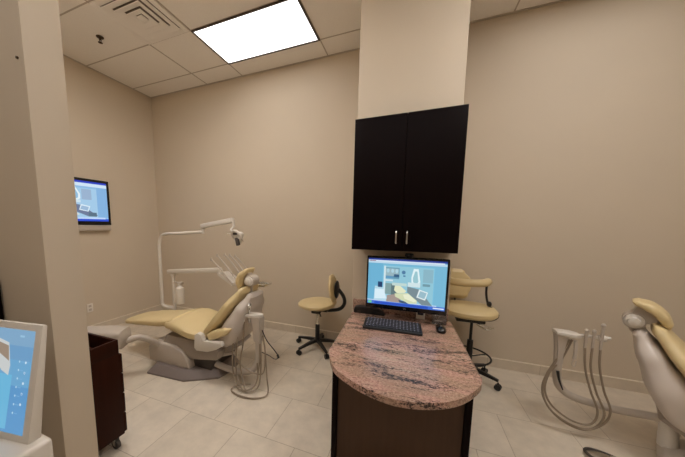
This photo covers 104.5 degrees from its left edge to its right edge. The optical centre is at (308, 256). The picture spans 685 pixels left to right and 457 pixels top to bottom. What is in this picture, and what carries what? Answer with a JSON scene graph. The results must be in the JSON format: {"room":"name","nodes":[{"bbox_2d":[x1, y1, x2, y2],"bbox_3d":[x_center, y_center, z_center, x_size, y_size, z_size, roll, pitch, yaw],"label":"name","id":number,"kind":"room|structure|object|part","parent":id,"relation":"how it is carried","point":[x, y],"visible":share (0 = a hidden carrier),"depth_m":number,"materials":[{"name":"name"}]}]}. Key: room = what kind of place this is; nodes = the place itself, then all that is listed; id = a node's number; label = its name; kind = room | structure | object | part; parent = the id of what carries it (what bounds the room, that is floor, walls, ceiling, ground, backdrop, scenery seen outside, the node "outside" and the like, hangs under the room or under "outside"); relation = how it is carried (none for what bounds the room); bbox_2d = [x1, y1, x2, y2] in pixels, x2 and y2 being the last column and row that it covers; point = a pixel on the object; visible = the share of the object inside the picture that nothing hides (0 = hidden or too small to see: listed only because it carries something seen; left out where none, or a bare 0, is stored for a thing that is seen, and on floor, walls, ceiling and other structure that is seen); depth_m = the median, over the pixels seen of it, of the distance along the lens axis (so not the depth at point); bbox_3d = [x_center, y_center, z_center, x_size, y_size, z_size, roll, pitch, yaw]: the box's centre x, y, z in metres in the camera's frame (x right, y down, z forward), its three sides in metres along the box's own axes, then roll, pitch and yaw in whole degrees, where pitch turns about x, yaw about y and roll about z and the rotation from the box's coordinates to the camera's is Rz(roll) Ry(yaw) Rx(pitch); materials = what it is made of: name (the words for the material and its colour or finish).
{"room":"dental clinic","nodes":[
{"label":"dental clinic","id":0,"kind":"room"},
{"bbox_2d":[0,0,98,456],"bbox_3d":[-2.285,-0.473,1.577,2.650,3.521,0.130,3,7,21],"label":"wall","id":1,"kind":"structure","parent":0,"point":[41,275],"depth_m":1.12,"materials":[{"name":"beige paint"}]},
{"bbox_2d":[59,0,519,88],"bbox_3d":[0.095,-2.047,0.087,8.000,0.015,5.850,3,7,21],"label":"trim","id":2,"kind":"structure","parent":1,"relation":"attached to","point":[88,1],"depth_m":2.81,"materials":[{"name":"metal"}]},
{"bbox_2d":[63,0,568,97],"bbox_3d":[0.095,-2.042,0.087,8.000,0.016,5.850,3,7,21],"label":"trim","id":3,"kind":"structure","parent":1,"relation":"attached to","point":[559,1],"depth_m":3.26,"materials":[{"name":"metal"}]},
{"bbox_2d":[63,56,160,325],"bbox_3d":[-3.697,-0.505,1.772,0.120,3.531,5.850,3,7,21],"label":"wall","id":4,"kind":"structure","parent":0,"point":[110,122],"depth_m":3.85,"materials":[{"name":"beige paint"}]},
{"bbox_2d":[87,303,92,312],"bbox_3d":[-2.980,0.706,3.593,0.008,0.116,0.072,3,7,21],"label":"wall outlet","id":5,"kind":"object","parent":4,"relation":"attached to","point":[89,306],"visible":1,"depth_m":3.59,"materials":[{"name":"grey plastic"}]},
{"bbox_2d":[74,177,110,230],"bbox_3d":[-2.983,-0.657,3.321,0.060,0.677,0.870,3,7,21],"label":"television","id":6,"kind":"object","parent":4,"relation":"attached to","point":[92,196],"visible":0.5,"depth_m":3.51,"materials":[{"name":"black plastic"}]},
{"bbox_2d":[91,304,161,325],"bbox_3d":[-3.043,1.020,3.473,0.018,0.105,2.508,3,7,21],"label":"baseboard","id":7,"kind":"structure","parent":4,"relation":"attached to","point":[121,319],"depth_m":4.03,"materials":[{"name":"tile"}]},
{"bbox_2d":[58,0,558,96],"bbox_3d":[0.095,-2.092,0.082,8.240,0.100,6.090,3,7,21],"label":"ceiling","id":8,"kind":"structure","parent":0,"point":[80,26],"depth_m":2.96,"materials":[{"name":"tile"}]},
{"bbox_2d":[96,35,103,43],"bbox_3d":[-2.272,-2.353,2.872,0.072,0.060,0.072,3,7,21],"label":"sprinkler","id":9,"kind":"object","parent":8,"relation":"attached to","point":[99,37],"visible":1,"depth_m":2.86,"materials":[{"name":"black metal"}]},
{"bbox_2d":[89,0,188,44],"bbox_3d":[-1.633,-2.336,2.590,0.595,0.029,0.595,3,7,21],"label":"ceiling vent","id":10,"kind":"object","parent":8,"relation":"in","point":[148,20],"visible":1,"depth_m":2.59,"materials":[{"name":"white metal"}]},
{"bbox_3d":[-1.633,-2.333,2.591,0.082,0.006,0.082,3,7,21],"label":"plate","id":11,"kind":"part","parent":10,"relation":"part of","materials":[{"name":"white metal"}]},
{"bbox_2d":[191,0,319,64],"bbox_3d":[-0.557,-2.356,2.819,1.220,0.012,0.610,3,7,21],"label":"recessed light","id":12,"kind":"object","parent":8,"relation":"in","point":[280,25],"visible":1,"depth_m":2.77,"materials":[{"name":"white plastic"}]},
{"bbox_2d":[98,322,684,456],"bbox_3d":[0.057,1.499,0.495,8.240,0.100,6.090,3,7,21],"label":"floor","id":13,"kind":"structure","parent":0,"point":[166,417],"depth_m":2.12,"materials":[{"name":"beige tile"}]},
{"bbox_2d":[0,291,3,319],"bbox_3d":[-1.751,0.724,1.245,0.520,1.230,0.326,3,7,21],"label":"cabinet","id":14,"kind":"object","parent":13,"relation":"on","point":[1,307],"visible":0.02,"depth_m":1.24,"materials":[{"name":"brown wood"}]},
{"bbox_2d":[0,319,53,456],"bbox_3d":[-1.132,0.816,0.794,0.481,1.163,0.460,3,7,21],"label":"computer monitor","id":15,"kind":"object","parent":13,"relation":"on","point":[22,344],"visible":1,"depth_m":0.85,"materials":[{"name":"white plastic"}]},
{"bbox_2d":[88,332,126,451],"bbox_3d":[-1.498,0.914,1.709,0.462,0.752,0.356,3,7,21],"label":"rolling cart","id":16,"kind":"object","parent":13,"relation":"on","point":[105,357],"visible":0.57,"depth_m":1.67,"materials":[{"name":"brown wood"}]},
{"bbox_3d":[-1.444,0.693,1.814,0.456,0.130,0.019,3,7,21],"label":"drawer","id":17,"kind":"part","parent":16,"relation":"part of","materials":[{"name":"brown wood"}]},
{"bbox_3d":[-1.446,0.830,1.830,0.456,0.130,0.019,3,7,21],"label":"drawer","id":18,"kind":"part","parent":16,"relation":"part of","materials":[{"name":"brown wood"}]},
{"bbox_3d":[-1.447,0.967,1.845,0.456,0.130,0.019,3,7,21],"label":"drawer","id":19,"kind":"part","parent":16,"relation":"part of","materials":[{"name":"brown wood"}]},
{"bbox_3d":[-1.448,1.104,1.861,0.456,0.130,0.019,3,7,21],"label":"drawer","id":20,"kind":"part","parent":16,"relation":"part of","materials":[{"name":"brown wood"}]},
{"bbox_2d":[87,218,279,398],"bbox_3d":[-1.231,0.407,2.573,2.016,1.567,1.195,3,7,21],"label":"dental chair","id":21,"kind":"object","parent":13,"relation":"on","point":[202,343],"visible":0.98,"depth_m":2.57,"materials":[{"name":"leather"}]},
{"bbox_2d":[175,284,184,304],"bbox_3d":[-1.610,0.475,3.293,0.103,0.250,0.103,3,7,21],"label":"water bottle","id":22,"kind":"object","parent":21,"relation":"on","point":[179,291],"depth_m":3.26,"materials":[{"name":"white plastic"}]},
{"bbox_2d":[165,308,217,339],"bbox_3d":[-1.160,0.703,2.814,0.552,0.175,0.570,3,7,21],"label":"seat cushion","id":23,"kind":"object","parent":21,"relation":"on","point":[189,324],"depth_m":2.66,"materials":[{"name":"beige leather"}]},
{"bbox_3d":[-1.404,0.179,3.194,0.892,0.145,0.060,4,7,26],"label":"tray arm","id":24,"kind":"part","parent":21,"relation":"part of","materials":[{"name":"white plastic"}]},
{"bbox_3d":[-1.174,1.122,2.866,0.840,0.080,0.740,3,7,21],"label":"plate","id":25,"kind":"part","parent":21,"relation":"part of","materials":[{"name":"plastic"}]},
{"bbox_2d":[157,218,233,308],"bbox_3d":[-1.383,0.139,3.160,1.276,1.177,0.152,3,7,21],"label":"mechanical arm","id":26,"kind":"object","parent":21,"relation":"attached to","point":[178,295],"depth_m":3.25,"materials":[{"name":"white plastic"}]},
{"bbox_3d":[-0.817,0.716,2.419,0.271,0.150,0.080,3,7,21],"label":"armrest","id":27,"kind":"part","parent":21,"relation":"part of","materials":[{"name":"yellow leather"}]},
{"bbox_3d":[-0.731,0.501,2.621,0.391,0.476,0.550,3,7,21],"label":"backrest","id":28,"kind":"part","parent":21,"relation":"part of","materials":[{"name":"beige leather"}]},
{"bbox_2d":[227,220,243,245],"bbox_3d":[-0.752,-0.247,2.783,0.232,0.272,0.122,3,7,21],"label":"lamp","id":29,"kind":"object","parent":21,"relation":"attached to","point":[239,235],"depth_m":2.76,"materials":[{"name":"white plastic"}]},
{"bbox_3d":[-0.745,0.944,2.555,0.664,0.386,0.081,3,7,21],"label":"assistant arm","id":30,"kind":"part","parent":21,"relation":"part of","materials":[{"name":"grey plastic"}]},
{"bbox_3d":[-0.568,0.238,2.452,0.092,0.092,0.040,3,7,21],"label":"headrest knob","id":31,"kind":"part","parent":21,"relation":"part of","materials":[{"name":"white plastic"}]},
{"bbox_2d":[235,280,271,286],"bbox_3d":[-0.620,0.290,2.834,0.413,0.048,0.162,3,7,21],"label":"tray","id":32,"kind":"object","parent":21,"relation":"on","point":[261,284],"depth_m":2.82,"materials":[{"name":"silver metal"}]},
{"bbox_2d":[296,274,345,358],"bbox_3d":[0.117,0.673,3.170,0.598,0.930,0.568,-2,7,-20],"label":"stool","id":33,"kind":"object","parent":13,"relation":"on","point":[316,305],"visible":0.97,"depth_m":3.07,"materials":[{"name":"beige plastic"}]},
{"bbox_3d":[-0.020,1.025,3.316,0.260,0.065,0.048,5,8,33],"label":"leg","id":34,"kind":"part","parent":33,"relation":"part of","materials":[{"name":"black plastic"}]},
{"bbox_3d":[-0.012,1.045,3.141,0.260,0.065,0.048,-5,8,-38],"label":"leg","id":35,"kind":"part","parent":33,"relation":"part of","materials":[{"name":"black plastic"}]},
{"bbox_3d":[0.103,0.568,3.183,0.466,0.113,0.441,3,7,21],"label":"seat","id":36,"kind":"part","parent":33,"relation":"part of","materials":[{"name":"yellow leather"}]},
{"bbox_3d":[0.157,1.052,3.094,0.048,0.065,0.260,-2,7,-20],"label":"leg","id":37,"kind":"part","parent":33,"relation":"part of","materials":[{"name":"black plastic"}]},
{"bbox_3d":[0.255,1.036,3.240,0.260,0.065,0.048,0,7,-2],"label":"leg","id":38,"kind":"part","parent":33,"relation":"part of","materials":[{"name":"black plastic"}]},
{"bbox_3d":[0.284,0.375,3.089,0.080,0.316,0.300,3,7,21],"label":"backrest","id":39,"kind":"part","parent":33,"relation":"part of","materials":[{"name":"beige leather"}]},
{"bbox_3d":[0.281,0.520,3.106,0.328,0.304,0.042,3,7,21],"label":"arm","id":40,"kind":"part","parent":33,"relation":"part of","materials":[{"name":"black plastic"}]},
{"bbox_2d":[331,326,473,456],"bbox_3d":[0.637,0.929,1.879,0.755,0.728,0.772,3,7,21],"label":"cabinet","id":41,"kind":"object","parent":13,"relation":"on","point":[362,425],"depth_m":1.59,"materials":[{"name":"brown wood"}]},
{"bbox_3d":[0.301,0.910,2.011,0.032,0.728,0.772,3,7,21],"label":"panel","id":42,"kind":"part","parent":41,"relation":"part of","materials":[{"name":"brown wood"}]},
{"bbox_3d":[0.516,0.963,1.576,0.691,0.728,0.055,3,7,21],"label":"panel","id":43,"kind":"part","parent":41,"relation":"part of","materials":[{"name":"brown laminate"}]},
{"bbox_2d":[329,310,481,409],"bbox_3d":[0.564,0.569,1.672,0.819,0.032,1.155,3,7,21],"label":"countertop","id":44,"kind":"structure","parent":41,"relation":"on","point":[433,370],"depth_m":1.41,"materials":[{"name":"pink stone"}]},
{"bbox_2d":[354,305,384,315],"bbox_3d":[0.514,0.458,2.242,0.255,0.058,0.062,3,7,21],"label":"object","id":45,"kind":"object","parent":44,"relation":"on","point":[358,308],"visible":0.98,"depth_m":2.22,"materials":[{"name":"black plastic"}]},
{"bbox_2d":[362,317,422,335],"bbox_3d":[0.609,0.509,1.931,0.402,0.030,0.192,3,7,19],"label":"keyboard","id":46,"kind":"object","parent":44,"relation":"on","point":[403,327],"visible":1,"depth_m":1.90,"materials":[{"name":"black plastic"}]},
{"bbox_2d":[416,313,424,318],"bbox_3d":[0.896,0.457,2.116,0.066,0.096,0.020,3,7,21],"label":"card holder","id":47,"kind":"object","parent":44,"relation":"on","point":[418,315],"visible":0.45,"depth_m":2.11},
{"bbox_2d":[431,314,446,324],"bbox_3d":[1.006,0.487,2.039,0.101,0.056,0.071,3,7,21],"label":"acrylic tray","id":48,"kind":"object","parent":44,"relation":"on","point":[436,319],"visible":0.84,"depth_m":2.01,"materials":[{"name":"clear plastic"}]},
{"bbox_2d":[436,324,445,333],"bbox_3d":[0.944,0.513,1.883,0.068,0.039,0.132,3,7,21],"label":"computer mouse","id":49,"kind":"object","parent":44,"relation":"on","point":[440,328],"visible":1,"depth_m":1.84,"materials":[{"name":"black plastic"}]},
{"bbox_3d":[0.973,0.948,1.747,0.032,0.728,0.772,3,7,21],"label":"panel","id":50,"kind":"part","parent":41,"relation":"part of","materials":[{"name":"brown wood"}]},
{"bbox_2d":[448,268,501,390],"bbox_3d":[1.585,0.690,2.589,0.537,1.060,0.587,3,7,21],"label":"stool","id":51,"kind":"object","parent":13,"relation":"on","point":[461,284],"visible":0.73,"depth_m":2.49,"materials":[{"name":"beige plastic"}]},
{"bbox_3d":[1.559,0.288,2.802,0.290,0.311,0.077,3,7,21],"label":"backrest","id":52,"kind":"part","parent":51,"relation":"part of","materials":[{"name":"yellow leather"}]},
{"bbox_3d":[1.559,0.601,2.573,0.240,0.030,0.220,3,7,21],"label":"seat plate","id":53,"kind":"part","parent":51,"relation":"part of","materials":[{"name":"black plastic"}]},
{"bbox_3d":[1.560,0.520,2.563,0.464,0.099,0.445,3,7,21],"label":"seat","id":54,"kind":"part","parent":51,"relation":"part of","materials":[{"name":"yellow leather"}]},
{"bbox_3d":[1.623,0.658,2.429,0.140,0.034,0.100,5,8,32],"label":"height lever","id":55,"kind":"part","parent":51,"relation":"part of","materials":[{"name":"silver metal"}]},
{"bbox_3d":[1.675,1.119,2.517,0.048,0.065,0.230,-5,9,-41],"label":"leg","id":56,"kind":"part","parent":51,"relation":"part of","materials":[{"name":"black plastic"}]},
{"bbox_3d":[1.718,0.453,2.500,0.173,0.358,0.048,3,7,21],"label":"arm post","id":57,"kind":"part","parent":51,"relation":"part of","materials":[{"name":"black plastic"}]},
{"bbox_2d":[582,447,614,456],"bbox_3d":[1.919,1.303,1.673,0.144,0.059,0.252,-4,8,-36],"label":"foot pedal","id":58,"kind":"object","parent":13,"relation":"on","point":[587,451],"visible":1,"depth_m":1.73,"materials":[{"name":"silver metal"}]},
{"bbox_2d":[541,298,684,456],"bbox_3d":[2.636,0.858,1.338,0.738,1.034,2.061,-4,8,-36],"label":"dental chair","id":59,"kind":"object","parent":13,"relation":"on","point":[661,360],"visible":1,"depth_m":1.68,"materials":[{"name":"plastic"}]},
{"bbox_3d":[2.115,0.929,1.822,0.671,0.349,0.115,5,8,33],"label":"assistant arm","id":60,"kind":"part","parent":59,"relation":"part of","materials":[{"name":"grey plastic"}]},
{"bbox_3d":[2.139,0.431,1.732,0.040,0.092,0.092,-5,9,-40],"label":"headrest knob","id":61,"kind":"part","parent":59,"relation":"part of","materials":[{"name":"white plastic"}]},
{"bbox_3d":[2.221,0.383,1.737,0.070,0.146,0.146,-5,9,-40],"label":"headrest plate","id":62,"kind":"part","parent":59,"relation":"part of","materials":[{"name":"grey plastic"}]},
{"bbox_3d":[2.361,0.689,1.603,0.550,0.500,0.387,-5,9,-40],"label":"backrest","id":63,"kind":"part","parent":59,"relation":"part of","materials":[{"name":"yellow leather"}]},
{"bbox_3d":[2.321,1.123,1.698,0.099,0.226,0.089,3,7,21],"label":"tube post","id":64,"kind":"part","parent":59,"relation":"part of","materials":[{"name":"white plastic"}]},
{"bbox_2d":[352,0,470,310],"bbox_3d":[0.932,-0.552,2.557,0.762,3.521,0.985,3,7,21],"label":"wall","id":65,"kind":"structure","parent":0,"point":[413,53],"depth_m":1.99,"materials":[{"name":"beige paint"}]},
{"bbox_2d":[353,298,448,321],"bbox_3d":[0.742,0.443,2.201,0.751,0.100,0.022,3,7,21],"label":"backsplash","id":66,"kind":"structure","parent":65,"relation":"attached to","point":[356,301],"depth_m":2.20,"materials":[{"name":"stone"}]},
{"bbox_2d":[366,255,449,315],"bbox_3d":[0.762,0.207,2.076,0.583,0.413,0.194,3,7,21],"label":"computer monitor","id":67,"kind":"object","parent":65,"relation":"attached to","point":[418,285],"visible":1,"depth_m":1.98,"materials":[{"name":"black plastic"}]},
{"bbox_2d":[405,253,413,257],"bbox_3d":[0.754,-0.005,1.978,0.062,0.031,0.041,3,7,21],"label":"webcam","id":68,"kind":"object","parent":67,"relation":"on","point":[408,255],"visible":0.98,"depth_m":1.97,"materials":[{"name":"black plastic"}]},
{"bbox_2d":[352,104,468,253],"bbox_3d":[0.709,-0.512,1.942,0.710,0.938,0.334,3,7,21],"label":"upper cabinet","id":69,"kind":"object","parent":65,"relation":"attached to","point":[409,166],"visible":1,"depth_m":1.80,"materials":[{"name":"brown wood"}]},
{"bbox_3d":[0.497,-0.508,1.890,0.354,0.934,0.019,3,7,21],"label":"door","id":70,"kind":"part","parent":69,"relation":"part of","materials":[{"name":"brown wood"}]},
{"bbox_3d":[0.828,-0.490,1.760,0.354,0.934,0.019,3,7,21],"label":"door","id":71,"kind":"part","parent":69,"relation":"part of","materials":[{"name":"brown wood"}]},
{"bbox_2d":[151,0,684,381],"bbox_3d":[1.177,-0.601,3.046,8.240,3.531,0.120,3,7,21],"label":"wall","id":72,"kind":"structure","parent":0,"point":[573,205],"depth_m":2.64,"materials":[{"name":"beige paint"}]},
{"bbox_2d":[162,304,339,339],"bbox_3d":[-0.923,0.983,3.989,3.572,0.105,0.018,3,7,21],"label":"baseboard","id":73,"kind":"structure","parent":72,"relation":"attached to","point":[267,324],"depth_m":3.70,"materials":[{"name":"tile"}]},
{"bbox_2d":[472,354,649,393],"bbox_3d":[3.149,1.210,2.388,3.666,0.105,0.018,3,7,21],"label":"baseboard","id":74,"kind":"structure","parent":72,"relation":"attached to","point":[612,382],"depth_m":2.61,"materials":[{"name":"tile"}]}
]}

